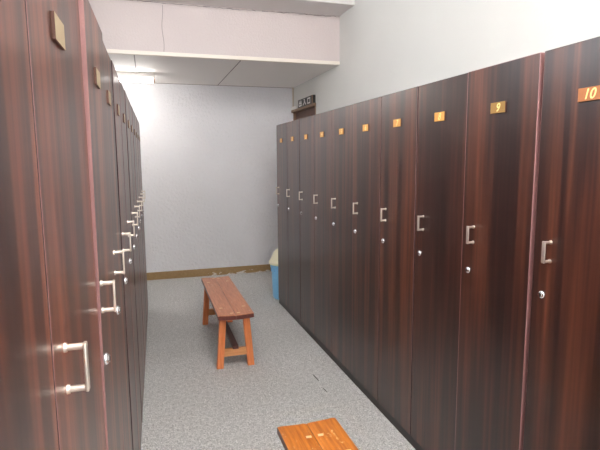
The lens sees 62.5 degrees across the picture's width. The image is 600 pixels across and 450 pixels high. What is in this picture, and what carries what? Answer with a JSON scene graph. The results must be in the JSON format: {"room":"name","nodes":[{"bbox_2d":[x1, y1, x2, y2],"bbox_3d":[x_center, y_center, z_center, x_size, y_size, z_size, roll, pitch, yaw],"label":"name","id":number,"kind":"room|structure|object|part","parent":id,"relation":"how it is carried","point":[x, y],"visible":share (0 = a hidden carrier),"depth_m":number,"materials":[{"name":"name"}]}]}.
{"room":"changing room","nodes":[
{"label":"changing room","id":0,"kind":"room"},
{"bbox_2d":[121,82,292,272],"bbox_3d":[-1.348,-0.578,6.172,2.820,2.477,0.100,-3,8,-17],"label":"wall","id":1,"kind":"structure","parent":0,"point":[209,152],"depth_m":6.18,"materials":[{"name":"paint"}]},
{"bbox_2d":[133,55,282,87],"bbox_3d":[-1.111,-1.603,5.227,2.620,0.005,1.578,-3,8,-17],"label":"trim","id":2,"kind":"structure","parent":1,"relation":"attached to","point":[134,55],"depth_m":5.90,"materials":[{"name":"grey"}]},
{"bbox_2d":[147,264,270,279],"bbox_3d":[-1.323,0.610,6.274,2.619,0.094,0.012,-3,8,-17],"label":"baseboard","id":3,"kind":"structure","parent":1,"relation":"attached to","point":[253,268],"depth_m":6.31,"materials":[{"name":"brown wood"}]},
{"bbox_2d":[108,54,336,87],"bbox_3d":[-1.112,-1.611,5.231,2.620,0.012,1.568,-3,8,-17],"label":"ceiling","id":4,"kind":"structure","parent":1,"relation":"attached to","point":[174,70],"depth_m":5.08,"materials":[{"name":"white paint"}]},
{"bbox_2d":[116,71,154,82],"bbox_3d":[-1.938,-1.535,5.129,0.835,0.098,0.170,-3,8,-17],"label":"ceiling lamp","id":5,"kind":"object","parent":4,"relation":"attached to","point":[148,77],"visible":0.52,"depth_m":5.16,"materials":[{"name":"white plastic"}]},
{"bbox_2d":[141,271,415,449],"bbox_3d":[0.033,1.275,1.898,2.820,0.100,9.468,-3,8,-17],"label":"floor","id":6,"kind":"structure","parent":0,"point":[189,403],"depth_m":3.28,"materials":[{"name":"grey carpet"}]},
{"bbox_2d":[0,0,58,449],"bbox_3d":[-0.480,0.510,0.412,0.530,1.812,0.388,-3,8,-16],"label":"locker","id":7,"kind":"object","parent":6,"relation":"on","point":[28,421],"visible":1,"depth_m":0.50,"materials":[{"name":"black wood"}]},
{"bbox_2d":[24,0,105,449],"bbox_3d":[-0.599,0.458,0.820,0.530,1.812,0.463,-3,8,-16],"label":"locker","id":8,"kind":"object","parent":6,"relation":"on","point":[53,26],"visible":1,"depth_m":0.75,"materials":[{"name":"black wood"}]},
{"bbox_3d":[-0.363,-0.291,0.744,0.005,0.039,0.078,-3,8,-16],"label":"number plate","id":9,"kind":"part","parent":8,"relation":"part of","materials":[{"name":"gold metal"}]},
{"bbox_3d":[-0.317,0.202,0.703,0.030,0.076,0.014,-3,8,-16],"label":"handle","id":10,"kind":"part","parent":8,"relation":"part of","materials":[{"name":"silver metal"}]},
{"bbox_2d":[78,0,123,449],"bbox_3d":[-0.714,0.405,1.226,0.536,1.812,0.385,-3,8,-16],"label":"locker","id":11,"kind":"object","parent":6,"relation":"on","point":[91,39],"visible":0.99,"depth_m":1.16,"materials":[{"name":"black wood"}]},
{"bbox_3d":[-0.478,-0.346,1.166,0.006,0.039,0.078,-2,8,-16],"label":"number plate","id":12,"kind":"part","parent":11,"relation":"part of","materials":[{"name":"gold metal"}]},
{"bbox_3d":[-0.428,0.159,1.106,0.030,0.076,0.014,-2,8,-16],"label":"handle","id":13,"kind":"part","parent":11,"relation":"part of","materials":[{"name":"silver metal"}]},
{"bbox_2d":[103,43,131,449],"bbox_3d":[-0.823,0.357,1.595,0.532,1.812,0.385,-3,8,-16],"label":"locker","id":14,"kind":"object","parent":6,"relation":"on","point":[118,253],"visible":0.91,"depth_m":1.61,"materials":[{"name":"black wood"}]},
{"bbox_3d":[-0.592,-0.393,1.533,0.005,0.039,0.078,-3,8,-16],"label":"number plate","id":15,"kind":"part","parent":14,"relation":"part of","materials":[{"name":"gold metal"}]},
{"bbox_3d":[-0.539,0.112,1.474,0.030,0.076,0.014,-3,8,-16],"label":"handle","id":16,"kind":"part","parent":14,"relation":"part of","materials":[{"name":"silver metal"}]},
{"bbox_2d":[111,60,138,449],"bbox_3d":[-0.930,0.309,1.964,0.533,1.812,0.385,-3,8,-16],"label":"locker","id":17,"kind":"object","parent":6,"relation":"on","point":[115,79],"visible":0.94,"depth_m":1.94,"materials":[{"name":"black wood"}]},
{"bbox_3d":[-0.645,0.064,1.843,0.030,0.076,0.014,-3,8,-16],"label":"handle","id":18,"kind":"part","parent":17,"relation":"part of","materials":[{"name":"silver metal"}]},
{"bbox_2d":[119,79,141,449],"bbox_3d":[-1.039,0.261,2.332,0.531,1.812,0.385,-3,8,-16],"label":"locker","id":19,"kind":"object","parent":6,"relation":"on","point":[121,89],"visible":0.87,"depth_m":2.35,"materials":[{"name":"black wood"}]},
{"bbox_3d":[-0.755,0.016,2.211,0.030,0.076,0.014,-3,8,-16],"label":"handle","id":20,"kind":"part","parent":19,"relation":"part of","materials":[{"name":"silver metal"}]},
{"bbox_2d":[124,90,143,418],"bbox_3d":[-1.145,0.213,2.701,0.532,1.812,0.385,-3,8,-16],"label":"locker","id":21,"kind":"object","parent":6,"relation":"on","point":[126,97],"visible":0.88,"depth_m":2.69,"materials":[{"name":"black wood"}]},
{"bbox_3d":[-0.861,-0.032,2.580,0.030,0.076,0.014,-3,8,-16],"label":"handle","id":22,"kind":"part","parent":21,"relation":"part of","materials":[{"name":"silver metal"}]},
{"bbox_2d":[129,102,144,397],"bbox_3d":[-1.254,0.166,3.069,0.531,1.812,0.385,-3,8,-16],"label":"locker","id":23,"kind":"object","parent":6,"relation":"on","point":[130,106],"visible":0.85,"depth_m":3.09,"materials":[{"name":"black wood"}]},
{"bbox_2d":[132,108,145,359],"bbox_3d":[-1.361,0.118,3.438,0.532,1.812,0.385,-3,8,-16],"label":"locker","id":24,"kind":"object","parent":6,"relation":"on","point":[133,119],"visible":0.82,"depth_m":3.44,"materials":[{"name":"black wood"}]},
{"bbox_2d":[134,113,146,340],"bbox_3d":[-1.468,0.070,3.807,0.531,1.812,0.385,-3,8,-16],"label":"locker","id":25,"kind":"object","parent":6,"relation":"on","point":[139,197],"visible":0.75,"depth_m":3.83,"materials":[{"name":"black wood"}]},
{"bbox_2d":[136,117,147,322],"bbox_3d":[-1.575,0.022,4.176,0.532,1.812,0.385,-3,8,-16],"label":"locker","id":26,"kind":"object","parent":6,"relation":"on","point":[141,194],"visible":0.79,"depth_m":4.16,"materials":[{"name":"black wood"}]},
{"bbox_2d":[138,122,147,320],"bbox_3d":[-1.683,-0.026,4.545,0.531,1.812,0.385,-3,8,-16],"label":"locker","id":27,"kind":"object","parent":6,"relation":"on","point":[142,191],"visible":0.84,"depth_m":4.55,"materials":[{"name":"black wood"}]},
{"bbox_2d":[201,276,254,368],"bbox_3d":[-0.606,0.747,3.989,0.269,0.409,1.170,-3,8,-17],"label":"wooden bench","id":28,"kind":"object","parent":6,"relation":"on","point":[228,304],"visible":1,"depth_m":3.58,"materials":[{"name":"brown wood"}]},
{"bbox_3d":[-0.841,0.709,4.436,0.076,0.371,0.040,-3,8,-17],"label":"leg","id":29,"kind":"part","parent":28,"relation":"part of","materials":[{"name":"brown wood"}]},
{"bbox_3d":[-0.748,0.779,4.473,0.164,0.055,0.022,-3,8,-17],"label":"cross rail","id":30,"kind":"part","parent":28,"relation":"part of","materials":[{"name":"brown wood"}]},
{"bbox_3d":[-0.555,0.831,3.492,0.076,0.371,0.040,-3,8,-17],"label":"leg","id":31,"kind":"part","parent":28,"relation":"part of","materials":[{"name":"brown wood"}]},
{"bbox_3d":[-0.462,0.901,3.529,0.164,0.055,0.022,-3,8,-17],"label":"cross rail","id":32,"kind":"part","parent":28,"relation":"part of","materials":[{"name":"brown wood"}]},
{"bbox_3d":[-0.370,0.823,3.547,0.076,0.371,0.040,-3,8,-17],"label":"leg","id":33,"kind":"part","parent":28,"relation":"part of","materials":[{"name":"brown wood"}]},
{"bbox_2d":[269,248,278,299],"bbox_3d":[-0.166,0.504,5.263,0.328,0.543,0.328,-3,8,-17],"label":"waste bin","id":34,"kind":"object","parent":6,"relation":"on","point":[273,262],"visible":0.31,"depth_m":5.17,"materials":[{"name":"blue plastic"}]},
{"bbox_3d":[-0.168,0.321,5.239,0.328,0.174,0.328,-3,8,-17],"label":"lid","id":35,"kind":"part","parent":34,"relation":"part of","materials":[{"name":"beige plastic"}]},
{"bbox_2d":[276,123,288,312],"bbox_3d":[0.056,-0.076,4.873,0.533,1.800,0.382,-3,8,-17],"label":"locker","id":36,"kind":"object","parent":6,"relation":"on","point":[281,129],"visible":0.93,"depth_m":4.79,"materials":[{"name":"black wood"}]},
{"bbox_2d":[286,119,300,325],"bbox_3d":[0.168,-0.029,4.509,0.533,1.800,0.382,-3,8,-17],"label":"locker","id":37,"kind":"object","parent":6,"relation":"on","point":[293,141],"visible":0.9,"depth_m":4.42,"materials":[{"name":"black wood"}]},
{"bbox_2d":[299,115,314,340],"bbox_3d":[0.281,0.018,4.145,0.531,1.800,0.382,-3,8,-17],"label":"locker","id":38,"kind":"object","parent":6,"relation":"on","point":[306,125],"visible":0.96,"depth_m":4.06,"materials":[{"name":"black wood"}]},
{"bbox_2d":[277,418,357,449],"bbox_3d":[0.210,1.077,1.444,0.269,0.409,1.250,-3,8,-17],"label":"wooden bench","id":39,"kind":"object","parent":6,"relation":"on","point":[326,434],"visible":1,"depth_m":1.90,"materials":[{"name":"brown wood"}]},
{"bbox_2d":[313,110,331,358],"bbox_3d":[0.394,0.065,3.780,0.531,1.800,0.382,-3,8,-17],"label":"locker","id":40,"kind":"object","parent":6,"relation":"on","point":[322,196],"visible":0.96,"depth_m":3.69,"materials":[{"name":"black wood"}]},
{"bbox_2d":[331,104,353,379],"bbox_3d":[0.506,0.113,3.416,0.531,1.800,0.382,-3,8,-17],"label":"locker","id":41,"kind":"object","parent":6,"relation":"on","point":[343,117],"visible":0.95,"depth_m":3.33,"materials":[{"name":"black wood"}]},
{"bbox_3d":[0.273,-0.614,3.250,0.006,0.039,0.078,-3,8,-17],"label":"number plate","id":42,"kind":"part","parent":41,"relation":"part of","materials":[{"name":"gold metal"}]},
{"bbox_2d":[352,96,381,407],"bbox_3d":[0.618,0.160,3.052,0.533,1.800,0.382,-3,8,-17],"label":"locker","id":43,"kind":"object","parent":6,"relation":"on","point":[367,114],"visible":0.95,"depth_m":2.96,"materials":[{"name":"black wood"}]},
{"bbox_3d":[0.383,-0.567,2.885,0.006,0.039,0.078,-3,8,-17],"label":"number plate","id":44,"kind":"part","parent":43,"relation":"part of","materials":[{"name":"gold metal"}]},
{"bbox_2d":[377,86,418,443],"bbox_3d":[0.730,0.207,2.687,0.533,1.800,0.382,-3,8,-17],"label":"locker","id":45,"kind":"object","parent":6,"relation":"on","point":[399,110],"visible":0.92,"depth_m":2.59,"materials":[{"name":"black wood"}]},
{"bbox_3d":[0.453,-0.056,2.691,0.030,0.076,0.014,-3,8,-17],"label":"handle","id":46,"kind":"part","parent":45,"relation":"part of","materials":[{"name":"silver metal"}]},
{"bbox_3d":[0.495,-0.520,2.521,0.006,0.039,0.078,-3,8,-17],"label":"number plate","id":47,"kind":"part","parent":45,"relation":"part of","materials":[{"name":"gold metal"}]},
{"bbox_2d":[411,73,467,449],"bbox_3d":[0.843,0.254,2.323,0.532,1.800,0.382,-3,8,-17],"label":"locker","id":48,"kind":"object","parent":6,"relation":"on","point":[442,104],"visible":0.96,"depth_m":2.23,"materials":[{"name":"black wood"}]},
{"bbox_3d":[0.567,-0.009,2.328,0.030,0.076,0.014,-3,8,-17],"label":"handle","id":49,"kind":"part","parent":48,"relation":"part of","materials":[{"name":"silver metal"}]},
{"bbox_3d":[0.609,-0.472,2.157,0.006,0.039,0.078,-3,8,-17],"label":"number plate","id":50,"kind":"part","parent":48,"relation":"part of","materials":[{"name":"gold metal"}]},
{"bbox_2d":[455,52,544,449],"bbox_3d":[0.953,0.301,1.958,0.536,1.800,0.382,-3,8,-17],"label":"locker","id":51,"kind":"object","parent":6,"relation":"on","point":[504,100],"visible":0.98,"depth_m":1.83,"materials":[{"name":"black wood"}]},
{"bbox_3d":[0.675,0.039,1.962,0.030,0.076,0.014,-3,8,-17],"label":"handle","id":52,"kind":"part","parent":51,"relation":"part of","materials":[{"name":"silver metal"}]},
{"bbox_3d":[0.718,-0.425,1.792,0.006,0.039,0.078,-3,8,-17],"label":"number plate","id":53,"kind":"part","parent":51,"relation":"part of","materials":[{"name":"gold metal"}]},
{"bbox_2d":[523,36,599,449],"bbox_3d":[1.069,0.349,1.591,0.533,1.800,0.374,-3,8,-17],"label":"locker","id":54,"kind":"object","parent":6,"relation":"on","point":[562,404],"visible":1,"depth_m":1.53,"materials":[{"name":"black wood"}]},
{"bbox_3d":[0.793,0.087,1.591,0.030,0.076,0.014,-3,8,-17],"label":"handle","id":55,"kind":"part","parent":54,"relation":"part of","materials":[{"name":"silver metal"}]},
{"bbox_3d":[0.834,-0.378,1.425,0.006,0.039,0.078,-3,8,-17],"label":"number plate","id":56,"kind":"part","parent":54,"relation":"part of","materials":[{"name":"orange metal"}]},
{"bbox_2d":[293,0,599,113],"bbox_3d":[1.321,-0.398,2.079,0.100,3.150,9.468,-3,8,-17],"label":"wall","id":57,"kind":"structure","parent":0,"point":[387,47],"depth_m":3.25,"materials":[{"name":"paint"}]},
{"bbox_2d":[89,0,339,60],"bbox_3d":[-0.890,-1.899,4.451,2.620,0.761,0.130,-3,8,-17],"label":"beam","id":58,"kind":"structure","parent":57,"relation":"attached to","point":[123,24],"depth_m":4.44,"materials":[{"name":"paint"}]},
{"bbox_2d":[106,49,339,65],"bbox_3d":[-0.872,-1.517,4.450,2.620,0.033,0.038,-3,8,-17],"label":"trim","id":59,"kind":"structure","parent":57,"relation":"attached to","point":[110,51],"depth_m":4.47,"materials":[{"name":"beige paint"}]},
{"bbox_2d":[130,0,335,40],"bbox_3d":[-0.870,-1.743,4.409,2.620,0.420,0.002,-3,8,-17],"label":"trim","id":60,"kind":"structure","parent":57,"relation":"attached to","point":[130,0],"depth_m":4.40,"materials":[{"name":"grey paint"}]},
{"bbox_2d":[147,0,354,15],"bbox_3d":[-0.819,-2.086,4.188,2.620,0.322,0.365,-3,8,-17],"label":"ceiling","id":61,"kind":"structure","parent":57,"relation":"attached to","point":[320,7],"depth_m":4.40,"materials":[{"name":"white paint"}]},
{"bbox_2d":[291,88,296,109],"bbox_3d":[-0.080,-1.608,6.287,0.033,0.283,0.150,-3,8,-17],"label":"conduit","id":62,"kind":"object","parent":57,"relation":"attached to","point":[293,107],"visible":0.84,"depth_m":6.33,"materials":[{"name":"beige"}]},
{"bbox_2d":[291,103,315,120],"bbox_3d":[0.074,-0.385,6.099,0.100,2.092,0.906,-3,8,-17],"label":"door","id":63,"kind":"structure","parent":57,"relation":"in","point":[308,110],"depth_m":5.97,"materials":[{"name":"brown wood"}]},
{"bbox_2d":[298,95,314,107],"bbox_3d":[0.074,-1.444,5.796,0.035,0.091,0.565,-3,8,-17],"label":"door sign","id":64,"kind":"object","parent":57,"relation":"attached to","point":[308,100],"visible":0.95,"depth_m":5.74,"materials":[{"name":"black plastic"}]}
]}

